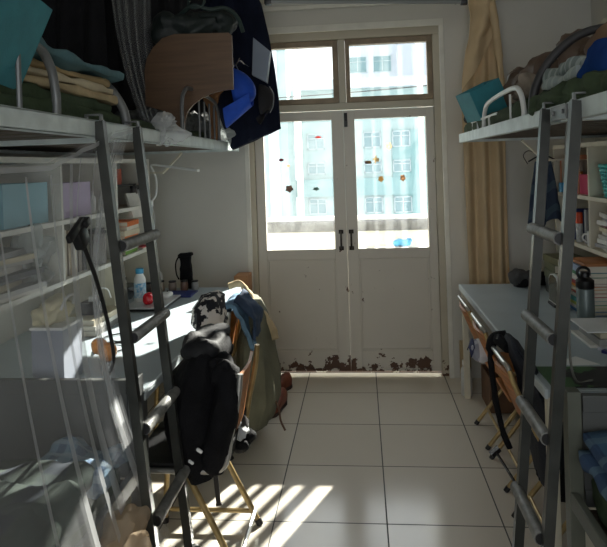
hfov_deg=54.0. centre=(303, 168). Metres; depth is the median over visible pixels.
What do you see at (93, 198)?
bottle
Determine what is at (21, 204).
storage box
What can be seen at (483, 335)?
folding chair
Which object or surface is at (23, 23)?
storage box
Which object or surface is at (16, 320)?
wall
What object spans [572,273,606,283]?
book
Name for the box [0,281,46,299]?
magazine
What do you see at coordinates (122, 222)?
book
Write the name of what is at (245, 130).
coat
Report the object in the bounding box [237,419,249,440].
cloth
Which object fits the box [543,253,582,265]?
book
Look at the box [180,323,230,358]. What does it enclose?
hood
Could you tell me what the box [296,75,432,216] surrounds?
apartment building
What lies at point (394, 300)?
door
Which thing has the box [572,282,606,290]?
book
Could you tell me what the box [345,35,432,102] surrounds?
window
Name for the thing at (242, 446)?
cloth
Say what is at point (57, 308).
cloth bag
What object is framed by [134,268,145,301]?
bottle
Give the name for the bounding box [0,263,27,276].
magazine
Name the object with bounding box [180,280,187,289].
jar
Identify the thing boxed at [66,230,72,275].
folder
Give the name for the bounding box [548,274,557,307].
mirror
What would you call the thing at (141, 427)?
ladder
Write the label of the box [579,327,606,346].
paper pad
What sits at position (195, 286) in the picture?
jar
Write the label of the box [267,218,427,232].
trim
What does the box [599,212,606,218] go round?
magazine
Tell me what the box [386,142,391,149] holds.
sticker
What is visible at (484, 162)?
curtain
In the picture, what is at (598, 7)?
wall
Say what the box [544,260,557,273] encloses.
book
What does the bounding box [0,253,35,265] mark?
magazine
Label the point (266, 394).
coat
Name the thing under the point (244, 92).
baseball cap
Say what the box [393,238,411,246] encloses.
plastic bag
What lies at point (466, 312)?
folding chair
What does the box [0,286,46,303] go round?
magazine
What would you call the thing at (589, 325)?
paper pad
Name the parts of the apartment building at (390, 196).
pane, pane, pane, pane, pane, pane, pane, pane, pane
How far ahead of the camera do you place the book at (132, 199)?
3.82 m
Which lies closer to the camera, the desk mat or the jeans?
the desk mat
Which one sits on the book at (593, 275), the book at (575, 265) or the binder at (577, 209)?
the book at (575, 265)
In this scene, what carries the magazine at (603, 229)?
on the magazine
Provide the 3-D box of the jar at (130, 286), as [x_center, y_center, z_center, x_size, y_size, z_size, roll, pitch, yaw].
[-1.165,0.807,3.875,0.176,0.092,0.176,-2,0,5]
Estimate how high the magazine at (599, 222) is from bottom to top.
0.022 m
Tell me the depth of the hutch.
3.33 m
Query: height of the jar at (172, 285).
0.070 m
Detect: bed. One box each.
[0,43,134,145]
[0,86,238,173]
[0,373,144,546]
[459,23,606,160]
[561,91,606,121]
[563,387,606,546]
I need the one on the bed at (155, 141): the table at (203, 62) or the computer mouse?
the table at (203, 62)
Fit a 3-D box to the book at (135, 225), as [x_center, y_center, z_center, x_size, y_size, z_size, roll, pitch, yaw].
[-1.153,0.375,3.780,0.143,0.024,0.207,-2,0,4]
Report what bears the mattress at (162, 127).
on the bed at (155, 141)
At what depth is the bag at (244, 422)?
2.57 m
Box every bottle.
[90,191,95,212]
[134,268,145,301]
[575,266,594,317]
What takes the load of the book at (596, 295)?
on the book at (572, 291)
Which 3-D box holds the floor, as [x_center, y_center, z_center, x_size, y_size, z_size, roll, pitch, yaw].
[0.125,1.633,1.474,3.870,0.120,6.490,-2,0,5]
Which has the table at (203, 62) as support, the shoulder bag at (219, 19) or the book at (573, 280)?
the shoulder bag at (219, 19)
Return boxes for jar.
[126,283,133,299]
[130,185,137,193]
[146,282,151,292]
[161,280,164,291]
[168,280,176,290]
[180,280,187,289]
[191,280,198,289]
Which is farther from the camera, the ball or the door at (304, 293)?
the door at (304, 293)
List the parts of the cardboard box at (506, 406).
panel, panel, panel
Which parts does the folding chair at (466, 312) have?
backrest, post, leg, seat, leg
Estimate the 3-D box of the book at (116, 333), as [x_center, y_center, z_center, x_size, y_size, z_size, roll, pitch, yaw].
[-0.925,0.843,2.964,0.160,0.008,0.153,-2,0,-14]
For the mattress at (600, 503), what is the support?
on the bed at (582, 412)
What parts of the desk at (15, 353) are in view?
leg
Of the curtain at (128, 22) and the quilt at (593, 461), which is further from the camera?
the curtain at (128, 22)
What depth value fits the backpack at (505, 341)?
2.42 m
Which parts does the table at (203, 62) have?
panel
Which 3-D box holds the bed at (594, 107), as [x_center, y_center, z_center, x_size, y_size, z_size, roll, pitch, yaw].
[1.234,-0.184,0.863,1.030,0.055,1.952,-2,0,5]
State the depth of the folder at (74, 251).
3.04 m
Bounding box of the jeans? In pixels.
[225,288,262,350]
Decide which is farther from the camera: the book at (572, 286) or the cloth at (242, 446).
the book at (572, 286)
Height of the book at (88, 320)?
0.163 m
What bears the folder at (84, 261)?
on the bookshelf at (46, 239)
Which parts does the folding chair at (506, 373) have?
backrest, post, leg, leg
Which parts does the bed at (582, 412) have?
post, rail, headboard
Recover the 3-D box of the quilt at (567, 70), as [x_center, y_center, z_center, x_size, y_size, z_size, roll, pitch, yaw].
[1.249,-0.329,1.993,0.814,0.104,0.425,-2,0,5]
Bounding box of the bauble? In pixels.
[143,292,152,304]
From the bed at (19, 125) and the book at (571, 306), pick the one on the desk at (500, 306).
the book at (571, 306)
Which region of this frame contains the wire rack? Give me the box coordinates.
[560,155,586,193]
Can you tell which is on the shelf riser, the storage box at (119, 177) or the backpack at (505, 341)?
the storage box at (119, 177)
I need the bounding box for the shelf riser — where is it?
[117,183,135,186]
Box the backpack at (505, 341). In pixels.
[485,330,564,489]
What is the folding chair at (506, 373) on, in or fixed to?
on the floor
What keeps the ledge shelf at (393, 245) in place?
attached to the wall at (366, 239)
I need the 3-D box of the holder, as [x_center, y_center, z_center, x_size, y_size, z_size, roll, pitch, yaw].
[-0.674,0.553,1.970,0.099,0.828,0.715,-2,0,-14]
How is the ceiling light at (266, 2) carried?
hanging from the ceiling
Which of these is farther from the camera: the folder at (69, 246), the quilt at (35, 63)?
the folder at (69, 246)
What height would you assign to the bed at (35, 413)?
0.830 m
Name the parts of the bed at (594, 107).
rail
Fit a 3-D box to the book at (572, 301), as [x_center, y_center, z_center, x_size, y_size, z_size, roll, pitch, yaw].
[1.590,0.720,3.188,0.258,0.018,0.206,-2,0,5]
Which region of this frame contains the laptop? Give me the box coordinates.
[129,295,180,311]
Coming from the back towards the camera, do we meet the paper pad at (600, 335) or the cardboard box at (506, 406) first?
the cardboard box at (506, 406)
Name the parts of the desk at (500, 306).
leg, leg, panel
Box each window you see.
[267,42,427,221]
[270,40,339,105]
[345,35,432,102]
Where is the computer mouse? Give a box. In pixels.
[163,290,172,298]
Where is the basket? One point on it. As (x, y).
(603, 167)
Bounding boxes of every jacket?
[163,323,239,506]
[503,29,595,131]
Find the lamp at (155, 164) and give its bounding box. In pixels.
[150,163,199,227]
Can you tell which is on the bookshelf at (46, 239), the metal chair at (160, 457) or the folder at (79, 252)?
the folder at (79, 252)
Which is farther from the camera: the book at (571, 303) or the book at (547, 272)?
the book at (547, 272)
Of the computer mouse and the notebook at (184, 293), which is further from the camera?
the notebook at (184, 293)
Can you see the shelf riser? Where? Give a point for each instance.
(134, 184)
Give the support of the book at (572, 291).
on the book at (573, 297)
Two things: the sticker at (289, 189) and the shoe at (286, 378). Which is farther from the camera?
the sticker at (289, 189)
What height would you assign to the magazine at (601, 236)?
0.020 m
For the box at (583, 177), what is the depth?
3.51 m
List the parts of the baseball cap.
crown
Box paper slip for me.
[566,356,599,364]
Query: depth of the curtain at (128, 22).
4.15 m
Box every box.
[0,0,51,88]
[0,182,48,229]
[29,317,82,377]
[62,181,90,218]
[117,169,121,184]
[455,78,506,122]
[481,364,515,412]
[577,174,587,194]
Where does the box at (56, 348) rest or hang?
on the desk at (15, 353)
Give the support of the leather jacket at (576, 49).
on the mattress at (502, 115)
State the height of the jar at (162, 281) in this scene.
0.075 m
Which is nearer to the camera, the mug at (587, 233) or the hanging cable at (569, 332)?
the hanging cable at (569, 332)
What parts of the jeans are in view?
folded leg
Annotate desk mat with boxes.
[536,366,606,387]
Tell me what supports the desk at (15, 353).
on the floor
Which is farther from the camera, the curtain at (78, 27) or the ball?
the ball
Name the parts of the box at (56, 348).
lid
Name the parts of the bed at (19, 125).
rail, rail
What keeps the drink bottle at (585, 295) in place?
on the desk at (500, 306)
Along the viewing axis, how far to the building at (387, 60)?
62.98 m
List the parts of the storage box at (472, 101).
panel, panel, panel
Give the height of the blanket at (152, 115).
0.270 m
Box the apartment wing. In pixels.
[264,49,296,217]
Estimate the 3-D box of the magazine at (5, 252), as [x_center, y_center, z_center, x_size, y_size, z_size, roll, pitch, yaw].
[-1.339,0.368,2.531,0.215,0.026,0.323,-2,0,3]
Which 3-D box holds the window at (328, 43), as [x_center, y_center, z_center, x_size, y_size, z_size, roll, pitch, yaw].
[-0.061,-0.714,4.511,0.651,0.471,0.060,-2,0,5]
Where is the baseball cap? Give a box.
[223,57,255,127]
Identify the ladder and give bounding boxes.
[84,114,199,546]
[510,91,585,546]
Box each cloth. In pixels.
[39,435,130,499]
[234,428,256,453]
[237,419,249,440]
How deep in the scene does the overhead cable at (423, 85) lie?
12.54 m
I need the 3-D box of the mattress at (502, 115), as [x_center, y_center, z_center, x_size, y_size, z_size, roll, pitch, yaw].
[1.432,-0.257,3.035,1.012,0.134,1.451,-2,0,5]
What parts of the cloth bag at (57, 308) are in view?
handle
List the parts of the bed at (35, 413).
headboard, rail, post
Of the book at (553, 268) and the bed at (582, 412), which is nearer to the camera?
the bed at (582, 412)
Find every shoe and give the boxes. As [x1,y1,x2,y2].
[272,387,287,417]
[281,372,292,390]
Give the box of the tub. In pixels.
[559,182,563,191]
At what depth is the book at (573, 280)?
3.09 m
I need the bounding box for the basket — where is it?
[598,164,606,196]
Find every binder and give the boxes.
[575,208,587,239]
[584,210,588,243]
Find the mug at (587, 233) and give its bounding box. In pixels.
[582,231,589,246]
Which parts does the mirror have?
glass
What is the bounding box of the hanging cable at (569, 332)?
[564,121,592,382]
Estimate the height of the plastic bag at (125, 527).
0.555 m
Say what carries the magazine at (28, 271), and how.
on the magazine at (15, 280)
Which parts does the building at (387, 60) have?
pane, pane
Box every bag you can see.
[30,293,74,326]
[95,503,151,546]
[150,0,244,43]
[238,407,248,428]
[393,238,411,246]
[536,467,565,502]
[576,37,606,77]
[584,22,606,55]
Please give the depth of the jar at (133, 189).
3.88 m
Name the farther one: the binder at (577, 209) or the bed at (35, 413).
the binder at (577, 209)
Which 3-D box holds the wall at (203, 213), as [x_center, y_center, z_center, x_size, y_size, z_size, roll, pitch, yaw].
[0.367,0.149,4.518,3.470,2.800,0.240,-2,0,5]
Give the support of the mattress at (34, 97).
on the bed at (19, 125)
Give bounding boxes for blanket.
[114,106,208,138]
[528,70,606,115]
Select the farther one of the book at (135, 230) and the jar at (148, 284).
the jar at (148, 284)
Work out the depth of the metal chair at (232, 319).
3.38 m
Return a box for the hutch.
[553,141,606,257]
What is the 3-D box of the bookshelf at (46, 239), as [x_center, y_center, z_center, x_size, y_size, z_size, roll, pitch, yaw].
[-1.341,0.409,2.847,0.369,0.910,2.485,-2,0,5]
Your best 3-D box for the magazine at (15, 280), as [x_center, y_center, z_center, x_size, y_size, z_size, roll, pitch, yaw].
[-1.324,0.475,2.546,0.212,0.016,0.321,-2,0,9]
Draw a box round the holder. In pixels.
[66,217,115,379]
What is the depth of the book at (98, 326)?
3.04 m
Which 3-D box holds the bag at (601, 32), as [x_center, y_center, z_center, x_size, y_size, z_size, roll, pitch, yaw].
[1.384,-0.438,2.277,0.598,0.410,0.522,-2,0,5]
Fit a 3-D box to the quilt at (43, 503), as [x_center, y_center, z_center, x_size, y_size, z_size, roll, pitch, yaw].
[-1.094,1.004,1.446,0.906,0.190,1.035,-2,0,5]
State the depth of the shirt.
2.95 m
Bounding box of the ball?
[91,338,116,361]
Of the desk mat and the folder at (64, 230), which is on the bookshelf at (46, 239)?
the folder at (64, 230)
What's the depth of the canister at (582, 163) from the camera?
3.74 m
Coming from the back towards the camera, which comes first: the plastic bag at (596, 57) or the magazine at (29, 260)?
the magazine at (29, 260)
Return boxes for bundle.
[508,268,529,286]
[516,271,545,287]
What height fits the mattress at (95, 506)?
0.143 m
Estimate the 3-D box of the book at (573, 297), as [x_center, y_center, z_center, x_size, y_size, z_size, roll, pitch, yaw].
[1.587,0.700,3.188,0.252,0.022,0.205,-2,0,2]
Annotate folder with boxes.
[64,230,67,276]
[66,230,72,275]
[72,242,77,273]
[77,250,81,271]
[82,250,86,270]
[252,38,270,83]
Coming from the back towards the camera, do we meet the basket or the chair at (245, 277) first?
the chair at (245, 277)
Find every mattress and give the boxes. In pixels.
[0,82,120,136]
[0,458,119,546]
[121,119,203,137]
[464,99,528,132]
[591,478,606,528]
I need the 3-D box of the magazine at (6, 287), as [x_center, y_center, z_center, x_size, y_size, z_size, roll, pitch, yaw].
[-1.339,0.497,2.512,0.211,0.026,0.340,-2,0,-5]
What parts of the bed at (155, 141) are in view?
wall rail, rail, rail, rail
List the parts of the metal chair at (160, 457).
leg, seat, leg, leg, backrest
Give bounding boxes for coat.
[201,0,280,149]
[228,280,285,431]
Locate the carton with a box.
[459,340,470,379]
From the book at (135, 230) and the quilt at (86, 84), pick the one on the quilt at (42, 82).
the quilt at (86, 84)
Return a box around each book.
[69,287,116,325]
[81,314,117,330]
[82,318,117,336]
[102,333,120,341]
[118,219,138,226]
[119,224,138,230]
[120,228,139,236]
[122,248,137,254]
[124,193,141,217]
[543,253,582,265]
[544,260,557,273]
[544,267,557,277]
[570,301,606,311]
[570,305,606,315]
[571,285,606,293]
[571,288,606,297]
[571,290,606,301]
[571,294,606,305]
[571,299,606,308]
[572,270,606,277]
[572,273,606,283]
[572,278,606,286]
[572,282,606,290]
[573,262,606,272]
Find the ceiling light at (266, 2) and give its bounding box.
[264,0,467,5]
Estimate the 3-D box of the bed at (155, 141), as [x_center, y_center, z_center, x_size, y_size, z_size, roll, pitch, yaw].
[-1.021,-0.179,3.246,0.970,0.450,1.870,-2,0,5]
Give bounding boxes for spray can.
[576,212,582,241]
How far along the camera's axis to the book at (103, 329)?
3.03 m
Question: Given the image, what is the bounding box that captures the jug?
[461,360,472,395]
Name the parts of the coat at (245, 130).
baseball cap, crown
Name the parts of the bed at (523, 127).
rail, rail, joint plate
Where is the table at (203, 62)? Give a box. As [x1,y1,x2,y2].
[145,33,233,139]
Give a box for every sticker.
[286,185,292,192]
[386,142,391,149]
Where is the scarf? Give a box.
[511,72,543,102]
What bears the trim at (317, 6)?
attached to the wall at (203, 213)
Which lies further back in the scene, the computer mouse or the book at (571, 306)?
the computer mouse
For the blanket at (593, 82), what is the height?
0.145 m
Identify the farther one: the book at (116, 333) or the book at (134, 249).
the book at (134, 249)
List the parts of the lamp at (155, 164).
arm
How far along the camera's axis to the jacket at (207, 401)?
2.26 m
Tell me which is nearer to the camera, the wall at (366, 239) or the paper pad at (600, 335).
the paper pad at (600, 335)
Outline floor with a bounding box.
[126,373,566,546]
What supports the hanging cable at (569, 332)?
hanging from the bed at (594, 107)
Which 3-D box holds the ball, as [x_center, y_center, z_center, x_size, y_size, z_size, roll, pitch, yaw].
[-0.889,0.807,2.648,0.136,0.095,0.080,-2,0,32]
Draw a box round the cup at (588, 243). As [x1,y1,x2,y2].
[587,231,589,246]
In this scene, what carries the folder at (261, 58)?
on the coat at (245, 130)
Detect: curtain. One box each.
[41,0,107,67]
[104,0,207,113]
[455,0,509,283]
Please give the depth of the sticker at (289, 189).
4.52 m
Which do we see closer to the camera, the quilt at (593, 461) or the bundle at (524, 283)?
the quilt at (593, 461)
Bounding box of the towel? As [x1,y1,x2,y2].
[523,150,561,225]
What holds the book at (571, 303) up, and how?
on the book at (571, 306)
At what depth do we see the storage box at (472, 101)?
3.18 m
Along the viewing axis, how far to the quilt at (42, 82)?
1.90 m
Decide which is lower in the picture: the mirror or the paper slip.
the paper slip
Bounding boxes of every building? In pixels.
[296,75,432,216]
[344,41,425,77]
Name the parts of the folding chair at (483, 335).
cap, backrest, seat, leg, leg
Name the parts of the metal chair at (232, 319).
leg, seat, backrest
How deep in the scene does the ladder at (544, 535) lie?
1.75 m
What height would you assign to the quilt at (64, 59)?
0.078 m
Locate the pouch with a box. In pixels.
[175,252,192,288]
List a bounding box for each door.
[255,111,350,370]
[343,107,441,370]
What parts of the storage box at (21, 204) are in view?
panel, panel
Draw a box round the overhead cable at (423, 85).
[279,85,426,97]
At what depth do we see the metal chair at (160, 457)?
2.44 m
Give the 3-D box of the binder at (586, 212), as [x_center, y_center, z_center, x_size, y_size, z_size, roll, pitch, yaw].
[1.731,0.341,3.472,0.170,0.202,0.032,-2,0,5]
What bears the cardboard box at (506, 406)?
on the floor
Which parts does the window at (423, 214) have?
rail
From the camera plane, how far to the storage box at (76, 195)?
3.09 m
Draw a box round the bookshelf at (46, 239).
[0,156,150,314]
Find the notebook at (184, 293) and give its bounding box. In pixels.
[172,290,197,297]
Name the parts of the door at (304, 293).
panel, kick panel, handle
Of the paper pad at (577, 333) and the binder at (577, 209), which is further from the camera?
the binder at (577, 209)
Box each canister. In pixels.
[88,228,106,264]
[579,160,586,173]
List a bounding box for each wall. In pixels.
[0,153,122,343]
[123,0,594,377]
[267,230,428,312]
[591,0,606,141]
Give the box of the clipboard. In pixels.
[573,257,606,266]
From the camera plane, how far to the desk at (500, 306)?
3.12 m
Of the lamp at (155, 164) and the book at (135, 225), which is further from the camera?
the lamp at (155, 164)
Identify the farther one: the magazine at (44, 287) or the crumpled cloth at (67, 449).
the magazine at (44, 287)
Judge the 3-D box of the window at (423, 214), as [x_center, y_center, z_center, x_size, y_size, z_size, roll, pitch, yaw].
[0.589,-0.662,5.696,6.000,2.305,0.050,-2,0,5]
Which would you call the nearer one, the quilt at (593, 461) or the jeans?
the quilt at (593, 461)
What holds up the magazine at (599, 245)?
on the magazine
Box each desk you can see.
[0,287,241,545]
[459,284,606,546]
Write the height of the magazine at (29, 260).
0.016 m
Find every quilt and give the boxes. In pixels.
[0,460,94,546]
[23,74,117,105]
[26,66,112,94]
[30,58,109,87]
[33,37,123,82]
[541,56,585,90]
[578,430,606,500]
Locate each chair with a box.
[148,344,262,546]
[153,310,240,460]
[234,272,251,352]
[457,295,517,449]
[467,312,532,492]
[491,346,565,535]
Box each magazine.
[0,246,31,260]
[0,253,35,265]
[0,259,32,269]
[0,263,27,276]
[0,267,44,283]
[0,273,38,285]
[0,278,26,293]
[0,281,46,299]
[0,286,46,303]
[595,243,606,249]
[597,220,606,226]
[597,238,606,244]
[598,234,606,240]
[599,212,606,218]
[599,226,606,232]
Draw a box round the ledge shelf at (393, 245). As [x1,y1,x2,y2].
[375,245,428,246]
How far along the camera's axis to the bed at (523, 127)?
2.52 m
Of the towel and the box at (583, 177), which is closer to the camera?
the box at (583, 177)
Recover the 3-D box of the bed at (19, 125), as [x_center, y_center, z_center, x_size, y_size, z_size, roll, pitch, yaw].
[-1.216,-0.233,1.216,0.970,0.313,2.192,-2,0,5]
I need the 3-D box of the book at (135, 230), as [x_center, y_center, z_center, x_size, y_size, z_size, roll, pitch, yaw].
[-1.152,0.404,3.765,0.149,0.034,0.213,-2,0,9]
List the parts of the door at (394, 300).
handle, panel, kick panel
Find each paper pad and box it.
[570,318,606,332]
[571,330,606,347]
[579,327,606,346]
[593,333,606,338]
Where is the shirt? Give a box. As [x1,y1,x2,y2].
[191,290,227,329]
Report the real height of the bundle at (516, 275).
0.136 m
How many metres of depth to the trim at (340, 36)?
4.42 m
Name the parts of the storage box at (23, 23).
panel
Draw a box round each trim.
[249,25,448,375]
[263,4,399,11]
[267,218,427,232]

